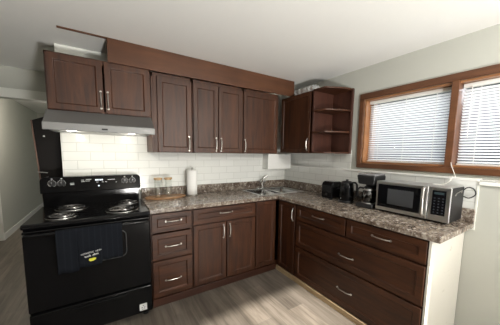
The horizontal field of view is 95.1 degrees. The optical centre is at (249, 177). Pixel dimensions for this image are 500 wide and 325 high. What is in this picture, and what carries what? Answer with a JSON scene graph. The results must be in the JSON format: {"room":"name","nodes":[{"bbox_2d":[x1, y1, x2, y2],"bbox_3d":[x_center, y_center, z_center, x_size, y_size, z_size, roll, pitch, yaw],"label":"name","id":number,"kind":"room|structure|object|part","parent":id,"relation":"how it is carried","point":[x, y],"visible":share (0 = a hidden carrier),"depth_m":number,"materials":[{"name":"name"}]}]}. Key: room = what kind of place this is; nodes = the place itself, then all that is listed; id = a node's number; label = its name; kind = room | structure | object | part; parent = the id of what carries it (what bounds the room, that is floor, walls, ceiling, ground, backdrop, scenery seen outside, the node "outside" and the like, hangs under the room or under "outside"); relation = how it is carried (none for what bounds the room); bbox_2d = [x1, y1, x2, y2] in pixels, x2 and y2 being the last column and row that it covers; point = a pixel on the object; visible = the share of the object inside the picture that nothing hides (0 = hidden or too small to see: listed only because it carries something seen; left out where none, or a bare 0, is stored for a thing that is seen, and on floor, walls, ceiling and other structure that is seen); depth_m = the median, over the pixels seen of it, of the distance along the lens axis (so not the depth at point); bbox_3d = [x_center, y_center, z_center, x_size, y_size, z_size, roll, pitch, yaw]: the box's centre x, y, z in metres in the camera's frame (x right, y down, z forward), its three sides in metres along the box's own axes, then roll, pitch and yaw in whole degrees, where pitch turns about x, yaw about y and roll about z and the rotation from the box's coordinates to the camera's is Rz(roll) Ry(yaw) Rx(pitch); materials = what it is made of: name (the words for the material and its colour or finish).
{"room":"kitchen","nodes":[
{"label":"kitchen","id":0,"kind":"room"},
{"bbox_2d":[0,98,42,232],"bbox_3d":[-6.174,-0.217,3.574,3.860,2.320,2.720,-3,7,-32],"label":"wall","id":1,"kind":"structure","parent":0,"point":[20,195],"depth_m":4.23,"materials":[{"name":"grey paint"}]},
{"bbox_2d":[0,197,4,240],"bbox_3d":[-3.837,-0.110,3.433,0.068,2.200,0.012,-3,7,-32],"label":"trim","id":2,"kind":"structure","parent":1,"relation":"attached to","point":[2,237],"depth_m":3.53,"materials":[{"name":"white paint"}]},
{"bbox_2d":[4,203,43,239],"bbox_3d":[-4.545,0.802,4.712,0.015,0.100,2.720,-3,7,-32],"label":"baseboard","id":3,"kind":"structure","parent":1,"relation":"attached to","point":[15,227],"depth_m":4.21,"materials":[{"name":"white paint"}]},
{"bbox_2d":[0,65,46,102],"bbox_3d":[-3.137,-0.056,2.438,7.800,2.320,0.120,-3,7,-32],"label":"wall","id":4,"kind":"structure","parent":0,"point":[10,77],"depth_m":2.60,"materials":[{"name":"grey paint"}]},
{"bbox_2d":[0,87,46,100],"bbox_3d":[-2.941,-0.928,2.381,2.250,0.101,0.015,-3,7,-32],"label":"trim","id":5,"kind":"structure","parent":4,"relation":"attached to","point":[4,92],"depth_m":2.60,"materials":[{"name":"white paint"}]},
{"bbox_2d":[37,113,43,117],"bbox_3d":[-5.249,-0.438,5.802,7.800,2.320,0.100,-3,7,-32],"label":"wall","id":6,"kind":"structure","parent":0,"point":[39,115],"depth_m":5.66,"materials":[{"name":"grey paint"}]},
{"bbox_2d":[54,43,288,153],"bbox_3d":[-0.517,-0.068,2.895,2.870,2.320,0.120,-3,7,-32],"label":"wall","id":7,"kind":"structure","parent":0,"point":[59,48],"depth_m":2.12,"materials":[{"name":"white paint"}]},
{"bbox_2d":[43,50,150,117],"bbox_3d":[-1.297,-0.758,2.022,0.730,0.430,0.373,-3,7,-32],"label":"upper cabinet","id":8,"kind":"object","parent":7,"relation":"attached to","point":[73,83],"visible":0.9,"depth_m":1.86,"materials":[{"name":"brown wood"}]},
{"bbox_3d":[-1.367,-0.733,1.799,0.354,0.412,0.020,-3,7,-32],"label":"door","id":9,"kind":"part","parent":8,"relation":"part of","materials":[{"name":"brown wood"}]},
{"bbox_3d":[-1.061,-0.749,1.990,0.344,0.412,0.020,-3,7,-32],"label":"door","id":10,"kind":"part","parent":8,"relation":"part of","materials":[{"name":"brown wood"}]},
{"bbox_2d":[42,109,154,135],"bbox_3d":[-1.270,-0.457,1.996,0.741,0.161,0.504,-3,7,-32],"label":"range hood","id":11,"kind":"object","parent":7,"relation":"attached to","point":[61,121],"visible":1,"depth_m":1.82,"materials":[{"name":"grey metal"}]},
{"bbox_2d":[147,71,191,152],"bbox_3d":[-0.826,-0.620,2.334,0.378,0.730,0.373,-3,7,-32],"label":"upper cabinet","id":12,"kind":"object","parent":7,"relation":"attached to","point":[171,108],"visible":0.93,"depth_m":2.20,"materials":[{"name":"brown wood"}]},
{"bbox_2d":[60,129,284,198],"bbox_3d":[-0.587,-0.201,2.760,2.620,0.890,0.008,-3,7,-32],"label":"backsplash","id":13,"kind":"structure","parent":7,"relation":"attached to","point":[82,154],"depth_m":2.46,"materials":[{"name":"white tile"}]},
{"bbox_2d":[191,79,242,152],"bbox_3d":[-0.414,-0.641,2.590,0.584,0.730,0.373,-3,7,-32],"label":"upper cabinet","id":14,"kind":"object","parent":7,"relation":"attached to","point":[217,109],"visible":0.94,"depth_m":2.44,"materials":[{"name":"brown wood"}]},
{"bbox_3d":[-0.459,-0.606,2.384,0.272,0.690,0.020,-3,7,-32],"label":"door","id":15,"kind":"part","parent":14,"relation":"part of","materials":[{"name":"brown wood"}]},
{"bbox_3d":[-0.215,-0.618,2.536,0.292,0.690,0.020,-3,7,-32],"label":"door","id":16,"kind":"part","parent":14,"relation":"part of","materials":[{"name":"brown wood"}]},
{"bbox_2d":[242,89,278,153],"bbox_3d":[0.054,-0.665,2.881,0.512,0.730,0.373,-3,7,-32],"label":"upper cabinet","id":17,"kind":"object","parent":7,"relation":"attached to","point":[260,109],"visible":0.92,"depth_m":2.74,"materials":[{"name":"brown wood"}]},
{"bbox_2d":[263,154,290,168],"bbox_3d":[0.385,-0.229,3.283,0.409,0.211,0.131,-3,7,-32],"label":"box","id":18,"kind":"object","parent":7,"relation":"attached to","point":[270,161],"visible":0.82,"depth_m":3.21,"materials":[{"name":"white paint"}]},
{"bbox_2d":[0,228,355,324],"bbox_3d":[-2.805,1.211,2.008,7.800,0.100,9.200,-3,7,-32],"label":"floor","id":19,"kind":"structure","parent":0,"point":[270,297],"depth_m":2.11,"materials":[{"name":"beige laminate"}]},
{"bbox_2d":[30,117,62,197],"bbox_3d":[-1.856,0.268,2.211,0.292,1.758,0.048,-3,7,-32],"label":"door","id":20,"kind":"structure","parent":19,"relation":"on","point":[47,143],"depth_m":2.12,"materials":[{"name":"black"}]},
{"bbox_3d":[-1.940,0.315,2.170,0.102,1.672,0.038,-3,7,-32],"label":"edge trim","id":21,"kind":"part","parent":20,"relation":"part of","materials":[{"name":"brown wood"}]},
{"bbox_2d":[20,174,151,324],"bbox_3d":[-1.304,0.596,1.946,0.778,1.176,0.694,-3,7,-32],"label":"stove","id":22,"kind":"object","parent":19,"relation":"on","point":[118,288],"visible":0.96,"depth_m":1.77,"materials":[{"name":"black metal"}]},
{"bbox_2d":[20,199,149,230],"bbox_3d":[-1.312,0.275,1.931,0.778,0.049,0.610,-3,7,-32],"label":"cooktop","id":23,"kind":"object","parent":22,"relation":"in","point":[77,213],"depth_m":1.80,"materials":[{"name":"black metal"}]},
{"bbox_3d":[-1.133,0.366,1.651,0.762,0.025,0.060,-3,7,-32],"label":"oven handle","id":24,"kind":"part","parent":22,"relation":"part of","materials":[{"name":"black metal"}]},
{"bbox_3d":[-1.159,0.622,1.714,0.766,0.567,0.036,-3,7,-32],"label":"oven door","id":25,"kind":"part","parent":22,"relation":"part of","materials":[{"name":"black metal"}]},
{"bbox_2d":[55,222,122,274],"bbox_3d":[-1.132,0.501,1.636,0.388,0.303,0.056,-3,7,-32],"label":"dish towel","id":26,"kind":"object","parent":22,"relation":"hanging from","point":[76,248],"visible":1,"depth_m":1.61,"materials":[{"name":"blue fabric"}]},
{"bbox_3d":[-1.450,0.051,2.139,0.758,0.136,0.110,-3,7,-32],"label":"control panel","id":27,"kind":"part","parent":22,"relation":"part of","materials":[{"name":"black ceramic"}]},
{"bbox_3d":[-1.167,1.035,1.761,0.766,0.225,0.028,-3,7,-32],"label":"storage drawer","id":28,"kind":"part","parent":22,"relation":"part of","materials":[{"name":"black metal"}]},
{"bbox_2d":[149,209,192,300],"bbox_3d":[-0.851,0.712,2.336,0.366,0.876,0.588,-3,7,-32],"label":"base cabinet","id":29,"kind":"object","parent":19,"relation":"on","point":[170,232],"visible":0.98,"depth_m":2.10,"materials":[{"name":"brown wood"}]},
{"bbox_3d":[-0.708,0.403,2.081,0.350,0.168,0.020,-3,7,-32],"label":"drawer","id":30,"kind":"part","parent":29,"relation":"part of","materials":[{"name":"brown wood"}]},
{"bbox_3d":[-0.711,0.618,2.104,0.350,0.236,0.020,-3,7,-32],"label":"drawer","id":31,"kind":"part","parent":29,"relation":"part of","materials":[{"name":"brown wood"}]},
{"bbox_3d":[-0.715,0.917,2.135,0.350,0.338,0.020,-3,7,-32],"label":"drawer","id":32,"kind":"part","parent":29,"relation":"part of","materials":[{"name":"brown wood"}]},
{"bbox_2d":[153,263,274,307],"bbox_3d":[-0.286,1.115,2.428,1.385,0.072,0.018,-3,7,-32],"label":"trim","id":33,"kind":"structure","parent":19,"relation":"on","point":[177,296],"depth_m":2.34,"materials":[{"name":"brown wood"}]},
{"bbox_2d":[191,202,254,287],"bbox_3d":[-0.388,0.688,2.624,0.719,0.876,0.588,-3,7,-32],"label":"base cabinet","id":34,"kind":"object","parent":19,"relation":"on","point":[223,237],"visible":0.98,"depth_m":2.37,"materials":[{"name":"brown wood"}]},
{"bbox_3d":[-0.402,0.766,2.315,0.347,0.610,0.020,-3,7,-32],"label":"door","id":35,"kind":"part","parent":34,"relation":"part of","materials":[{"name":"brown wood"}]},
{"bbox_3d":[-0.245,0.368,2.368,0.703,0.146,0.020,-3,7,-32],"label":"drawer","id":36,"kind":"part","parent":34,"relation":"part of","materials":[{"name":"brown wood"}]},
{"bbox_3d":[-0.100,0.750,2.502,0.348,0.610,0.020,-3,7,-32],"label":"door","id":37,"kind":"part","parent":34,"relation":"part of","materials":[{"name":"brown wood"}]},
{"bbox_2d":[252,199,297,276],"bbox_3d":[0.363,0.667,2.925,0.868,0.876,0.871,-3,7,-32],"label":"base cabinet","id":38,"kind":"object","parent":19,"relation":"on","point":[275,226],"visible":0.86,"depth_m":2.65,"materials":[{"name":"brown wood"}]},
{"bbox_3d":[0.179,0.656,2.667,0.272,0.770,0.020,-3,7,-32],"label":"door","id":39,"kind":"part","parent":38,"relation":"part of","materials":[{"name":"brown wood"}]},
{"bbox_3d":[0.416,0.675,2.622,0.020,0.792,0.274,-3,7,-32],"label":"door","id":40,"kind":"part","parent":38,"relation":"part of","materials":[{"name":"brown wood"}]},
{"bbox_2d":[141,186,473,243],"bbox_3d":[0.244,0.296,2.063,1.984,0.038,2.137,-3,7,-32],"label":"countertop","id":41,"kind":"structure","parent":38,"relation":"on","point":[430,230],"depth_m":2.06,"materials":[{"name":"stone"}]},
{"bbox_2d":[145,194,185,199],"bbox_3d":[-0.898,0.211,2.448,0.416,0.020,0.196,-3,7,-32],"label":"serving tray","id":42,"kind":"object","parent":41,"relation":"on","point":[166,196],"visible":1,"depth_m":2.43,"materials":[{"name":"brown wood"}]},
{"bbox_2d":[187,167,197,195],"bbox_3d":[-0.663,0.046,2.612,0.124,0.320,0.124,-3,7,-32],"label":"paper towel roll","id":43,"kind":"object","parent":41,"relation":"on","point":[191,174],"visible":1,"depth_m":2.57,"materials":[{"name":"white paper"}]},
{"bbox_2d":[141,179,284,197],"bbox_3d":[-0.315,0.126,2.949,1.984,0.100,0.020,-3,7,-32],"label":"backsplash","id":44,"kind":"structure","parent":41,"relation":"on","point":[145,192],"depth_m":2.84,"materials":[{"name":"stone"}]},
{"bbox_2d":[256,175,267,188],"bbox_3d":[0.209,0.071,3.132,0.200,0.185,0.222,-3,7,-32],"label":"faucet","id":45,"kind":"object","parent":41,"relation":"on","point":[262,181],"visible":0.98,"depth_m":3.18,"materials":[{"name":"silver metal"}]},
{"bbox_2d":[243,187,302,205],"bbox_3d":[0.301,0.258,3.009,0.680,0.166,0.445,-3,7,-32],"label":"sink","id":46,"kind":"object","parent":41,"relation":"in","point":[274,190],"visible":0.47,"depth_m":3.12,"materials":[{"name":"silver metal"}]},
{"bbox_3d":[0.160,0.268,2.922,0.311,0.162,0.409,-3,7,-32],"label":"bowl","id":47,"kind":"part","parent":46,"relation":"part of","materials":[{"name":"silver metal"}]},
{"bbox_3d":[0.442,0.253,3.097,0.311,0.162,0.409,-3,7,-32],"label":"bowl","id":48,"kind":"part","parent":46,"relation":"part of","materials":[{"name":"silver metal"}]},
{"bbox_2d":[322,180,340,199],"bbox_3d":[0.914,0.140,2.536,0.194,0.194,0.160,-3,7,-32],"label":"toaster","id":49,"kind":"object","parent":41,"relation":"on","point":[330,189],"visible":0.93,"depth_m":2.48,"materials":[{"name":"black plastic"}]},
{"bbox_2d":[338,179,357,202],"bbox_3d":[1.000,0.138,2.355,0.163,0.236,0.156,1,6,5],"label":"electric kettle","id":50,"kind":"object","parent":41,"relation":"on","point":[346,192],"visible":0.99,"depth_m":2.30,"materials":[{"name":"black plastic"}]},
{"bbox_3d":[1.055,0.131,2.298,0.020,0.170,0.061,-3,7,-32],"label":"handle","id":51,"kind":"part","parent":50,"relation":"part of","materials":[{"name":"black plastic"}]},
{"bbox_2d":[355,173,385,208],"bbox_3d":[1.130,0.121,2.163,0.202,0.314,0.191,-3,7,-32],"label":"coffee maker","id":52,"kind":"object","parent":41,"relation":"on","point":[370,179],"visible":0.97,"depth_m":2.12,"materials":[{"name":"black plastic"}]},
{"bbox_3d":[1.059,0.146,2.194,0.069,0.116,0.020,6,8,42],"label":"carafe handle","id":53,"kind":"part","parent":52,"relation":"part of","materials":[{"name":"black plastic"}]},
{"bbox_3d":[1.118,0.237,2.158,0.128,0.004,0.128,-3,7,-32],"label":"warming plate","id":54,"kind":"part","parent":52,"relation":"part of","materials":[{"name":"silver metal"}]},
{"bbox_3d":[1.120,0.094,2.143,0.094,0.021,0.094,-3,7,-32],"label":"carafe lid","id":55,"kind":"part","parent":52,"relation":"part of","materials":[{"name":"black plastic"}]},
{"bbox_3d":[1.140,-0.026,2.141,0.178,0.016,0.164,-3,7,-32],"label":"lid","id":56,"kind":"part","parent":52,"relation":"part of","materials":[{"name":"grey plastic"}]},
{"bbox_2d":[284,179,475,222],"bbox_3d":[1.084,0.185,2.565,0.020,0.100,2.116,-3,7,-32],"label":"backsplash","id":57,"kind":"structure","parent":41,"relation":"on","point":[468,215],"depth_m":2.86,"materials":[{"name":"stone"}]},
{"bbox_2d":[375,179,476,224],"bbox_3d":[1.360,0.184,1.832,0.296,0.265,0.583,-3,7,-32],"label":"microwave","id":58,"kind":"object","parent":41,"relation":"on","point":[443,203],"visible":1,"depth_m":1.72,"materials":[{"name":"silver metal"}]},
{"bbox_3d":[1.205,0.167,1.869,0.002,0.194,0.320,-3,7,-32],"label":"door glass","id":59,"kind":"part","parent":58,"relation":"part of","materials":[{"name":"black glass"}]},
{"bbox_3d":[1.222,0.171,1.862,0.020,0.248,0.383,-3,7,-32],"label":"door","id":60,"kind":"part","parent":58,"relation":"part of","materials":[{"name":"silver metal"}]},
{"bbox_3d":[1.364,0.050,1.859,0.229,0.004,0.508,-3,7,-32],"label":"panel","id":61,"kind":"part","parent":58,"relation":"part of","materials":[{"name":"silver metal"}]},
{"bbox_3d":[1.287,0.184,1.705,0.038,0.229,0.018,-3,7,-32],"label":"handle","id":62,"kind":"part","parent":58,"relation":"part of","materials":[{"name":"silver metal"}]},
{"bbox_3d":[1.360,0.196,1.644,0.018,0.248,0.130,-3,7,-32],"label":"frame","id":63,"kind":"part","parent":58,"relation":"part of","materials":[{"name":"silver metal"}]},
{"bbox_3d":[1.613,0.115,1.681,0.075,0.088,0.013,6,8,43],"label":"power cord","id":64,"kind":"part","parent":58,"relation":"part of","materials":[{"name":"black plastic"}]},
{"bbox_2d":[276,265,367,324],"bbox_3d":[0.723,1.166,2.163,0.022,0.052,1.507,-3,7,-32],"label":"trim","id":65,"kind":"structure","parent":19,"relation":"on","point":[345,313],"depth_m":2.18,"materials":[{"name":"brown wood"}]},
{"bbox_2d":[295,205,463,324],"bbox_3d":[1.045,0.760,2.125,0.601,0.876,1.210,-3,7,-32],"label":"base cabinet","id":66,"kind":"object","parent":19,"relation":"on","point":[380,276],"visible":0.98,"depth_m":1.75,"materials":[{"name":"brown wood"}]},
{"bbox_3d":[0.662,0.400,2.203,0.020,0.154,0.584,-3,7,-32],"label":"drawer","id":67,"kind":"part","parent":66,"relation":"part of","materials":[{"name":"brown wood"}]},
{"bbox_3d":[0.811,0.971,2.011,0.020,0.334,1.176,-3,7,-32],"label":"drawer","id":68,"kind":"part","parent":66,"relation":"part of","materials":[{"name":"brown wood"}]},
{"bbox_3d":[0.816,0.655,1.977,0.020,0.270,1.176,-3,7,-32],"label":"drawer","id":69,"kind":"part","parent":66,"relation":"part of","materials":[{"name":"brown wood"}]},
{"bbox_3d":[0.978,0.457,1.701,0.020,0.154,0.576,-3,7,-32],"label":"drawer","id":70,"kind":"part","parent":66,"relation":"part of","materials":[{"name":"brown wood"}]},
{"bbox_3d":[1.371,0.817,1.628,0.576,0.876,0.016,-3,7,-32],"label":"panel","id":71,"kind":"part","parent":66,"relation":"part of","materials":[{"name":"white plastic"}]},
{"bbox_2d":[0,0,499,112],"bbox_3d":[-2.772,-1.196,1.755,7.800,0.100,9.200,-3,7,-32],"label":"ceiling","id":72,"kind":"structure","parent":0,"point":[305,43],"depth_m":1.70,"materials":[{"name":"white paint"}]},
{"bbox_2d":[56,25,106,38],"bbox_3d":[-1.299,-1.122,1.774,0.314,0.011,0.016,-3,7,-32],"label":"trim","id":73,"kind":"structure","parent":72,"relation":"attached to","point":[60,27],"depth_m":1.76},
{"bbox_2d":[106,37,293,96],"bbox_3d":[-0.302,-1.083,2.402,2.036,0.191,0.020,-3,7,-32],"label":"trim","id":74,"kind":"structure","parent":72,"relation":"attached to","point":[119,52],"depth_m":2.22,"materials":[{"name":"brown wood"}]},
{"bbox_2d":[294,24,499,180],"bbox_3d":[1.771,0.080,1.786,0.170,2.320,4.200,-3,7,-32],"label":"wall","id":75,"kind":"structure","parent":0,"point":[481,48],"depth_m":1.98,"materials":[{"name":"grey paint"}]},
{"bbox_2d":[280,90,323,153],"bbox_3d":[0.694,-0.666,2.931,0.361,0.715,0.555,-3,7,-32],"label":"upper cabinet","id":76,"kind":"object","parent":75,"relation":"attached to","point":[297,110],"visible":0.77,"depth_m":2.84,"materials":[{"name":"brown wood"}]},
{"bbox_2d":[294,84,319,95],"bbox_3d":[0.672,-1.072,2.881,0.131,0.100,0.511,-3,7,-32],"label":"plastic bag","id":77,"kind":"object","parent":76,"relation":"on","point":[312,87],"visible":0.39,"depth_m":2.78,"materials":[{"name":"white"}]},
{"bbox_2d":[288,150,351,168],"bbox_3d":[0.868,-0.249,3.043,0.008,0.213,1.060,-3,7,-32],"label":"trim","id":78,"kind":"structure","parent":75,"relation":"attached to","point":[343,161],"depth_m":2.94,"materials":[{"name":"white tile"}]},
{"bbox_2d":[311,86,354,153],"bbox_3d":[0.928,-0.626,2.582,0.339,0.715,0.284,-3,7,-32],"label":"wall shelf","id":79,"kind":"object","parent":75,"relation":"attached to","point":[333,106],"visible":1,"depth_m":2.63,"materials":[{"name":"brown wood"}]},
{"bbox_3d":[0.858,-0.639,2.694,0.339,0.715,0.019,-3,7,-32],"label":"panel","id":80,"kind":"part","parent":79,"relation":"part of","materials":[{"name":"brown wood"}]},
{"bbox_3d":[1.064,-0.632,2.655,0.030,0.715,0.265,-3,7,-32],"label":"panel","id":81,"kind":"part","parent":79,"relation":"part of","materials":[{"name":"brown wood"}]},
{"bbox_2d":[356,64,499,176],"bbox_3d":[1.669,-0.427,1.888,0.192,0.781,1.554,-3,7,-32],"label":"window","id":82,"kind":"structure","parent":75,"relation":"in","point":[457,80],"depth_m":1.87,"materials":[{"name":"brown wood"}]},
{"bbox_3d":[1.526,-0.459,2.216,0.025,0.639,0.712,-3,7,-32],"label":"sash","id":83,"kind":"part","parent":82,"relation":"part of","materials":[{"name":"white plastic"}]},
{"bbox_2d":[367,87,451,163],"bbox_3d":[1.475,-0.456,2.184,0.045,0.635,0.704,-3,7,-32],"label":"window blind","id":84,"kind":"object","parent":82,"relation":"attached to","point":[372,151],"visible":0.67,"depth_m":2.14,"materials":[{"name":"white paint"}]},
{"bbox_3d":[1.467,-0.447,2.180,0.004,0.602,0.003,-3,7,-32],"label":"ladder cord","id":85,"kind":"part","parent":84,"relation":"part of","materials":[{"name":"white fabric"}]},
{"bbox_3d":[1.475,-0.147,2.219,0.028,0.012,0.700,-3,7,-32],"label":"rail","id":86,"kind":"part","parent":84,"relation":"part of","materials":[{"name":"white paint"}]},
{"bbox_3d":[1.593,-0.424,1.978,0.004,0.602,0.003,-3,7,-32],"label":"ladder cord","id":87,"kind":"part","parent":84,"relation":"part of","materials":[{"name":"white paint"}]},
{"bbox_2d":[456,78,499,166],"bbox_3d":[1.864,-0.386,1.565,0.045,0.635,0.654,-3,7,-32],"label":"window blind","id":88,"kind":"object","parent":82,"relation":"attached to","point":[495,80],"visible":1,"depth_m":1.74,"materials":[{"name":"white paint"}]},
{"bbox_3d":[1.738,-0.398,1.748,0.004,0.602,0.003,-3,7,-32],"label":"ladder cord","id":89,"kind":"part","parent":88,"relation":"part of","materials":[{"name":"white fabric"}]},
{"bbox_3d":[1.864,-0.076,1.600,0.028,0.012,0.650,-3,7,-32],"label":"rail","id":90,"kind":"part","parent":88,"relation":"part of","materials":[{"name":"white paint"}]},
{"bbox_2d":[454,181,499,324],"bbox_3d":[1.661,0.631,1.780,0.072,1.222,4.200,-3,7,-32],"label":"wall","id":91,"kind":"structure","parent":0,"point":[478,295],"depth_m":1.66,"materials":[{"name":"grey paint"}]},
{"bbox_2d":[284,166,477,229],"bbox_3d":[1.090,0.107,2.579,0.008,0.362,2.132,-3,7,-32],"label":"backsplash","id":92,"kind":"structure","parent":91,"relation":"attached to","point":[317,176],"depth_m":2.52,"materials":[{"name":"white tile"}]},
{"bbox_2d":[290,165,481,180],"bbox_3d":[1.120,-0.082,2.577,0.086,0.015,2.145,-3,7,-32],"label":"trim","id":93,"kind":"structure","parent":91,"relation":"attached to","point":[382,172],"depth_m":2.09,"materials":[{"name":"white paint"}]},
{"bbox_2d":[472,181,479,229],"bbox_3d":[1.655,0.210,1.675,0.012,0.362,0.010,-3,7,-32],"label":"trim","id":94,"kind":"structure","parent":91,"relation":"attached to","point":[478,185],"depth_m":1.67,"materials":[{"name":"white paint"}]},
{"bbox_2d":[479,180,499,186],"bbox_3d":[2.230,0.135,0.805,0.092,0.036,2.050,-3,7,-32],"label":"trim","id":95,"kind":"structure","parent":91,"relation":"attached to","point":[486,182],"depth_m":1.61,"materials":[{"name":"white paint"}]},
{"label":"outside","id":96,"kind":"structure","parent":0,"visible":0},
{"bbox_3d":[13.316,0.924,11.619,29.680,0.100,50.000,-3,7,-32],"label":"ground","id":97,"kind":"structure","parent":96,"visible":0},
{"bbox_2d":[374,83,499,164],"bbox_3d":[8.311,-0.882,4.714,4.900,4.800,22.400,-3,7,-32],"label":"house","id":98,"kind":"structure","parent":97,"relation":"on","point":[495,83],"depth_m":6.06,"materials":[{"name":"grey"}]}
]}

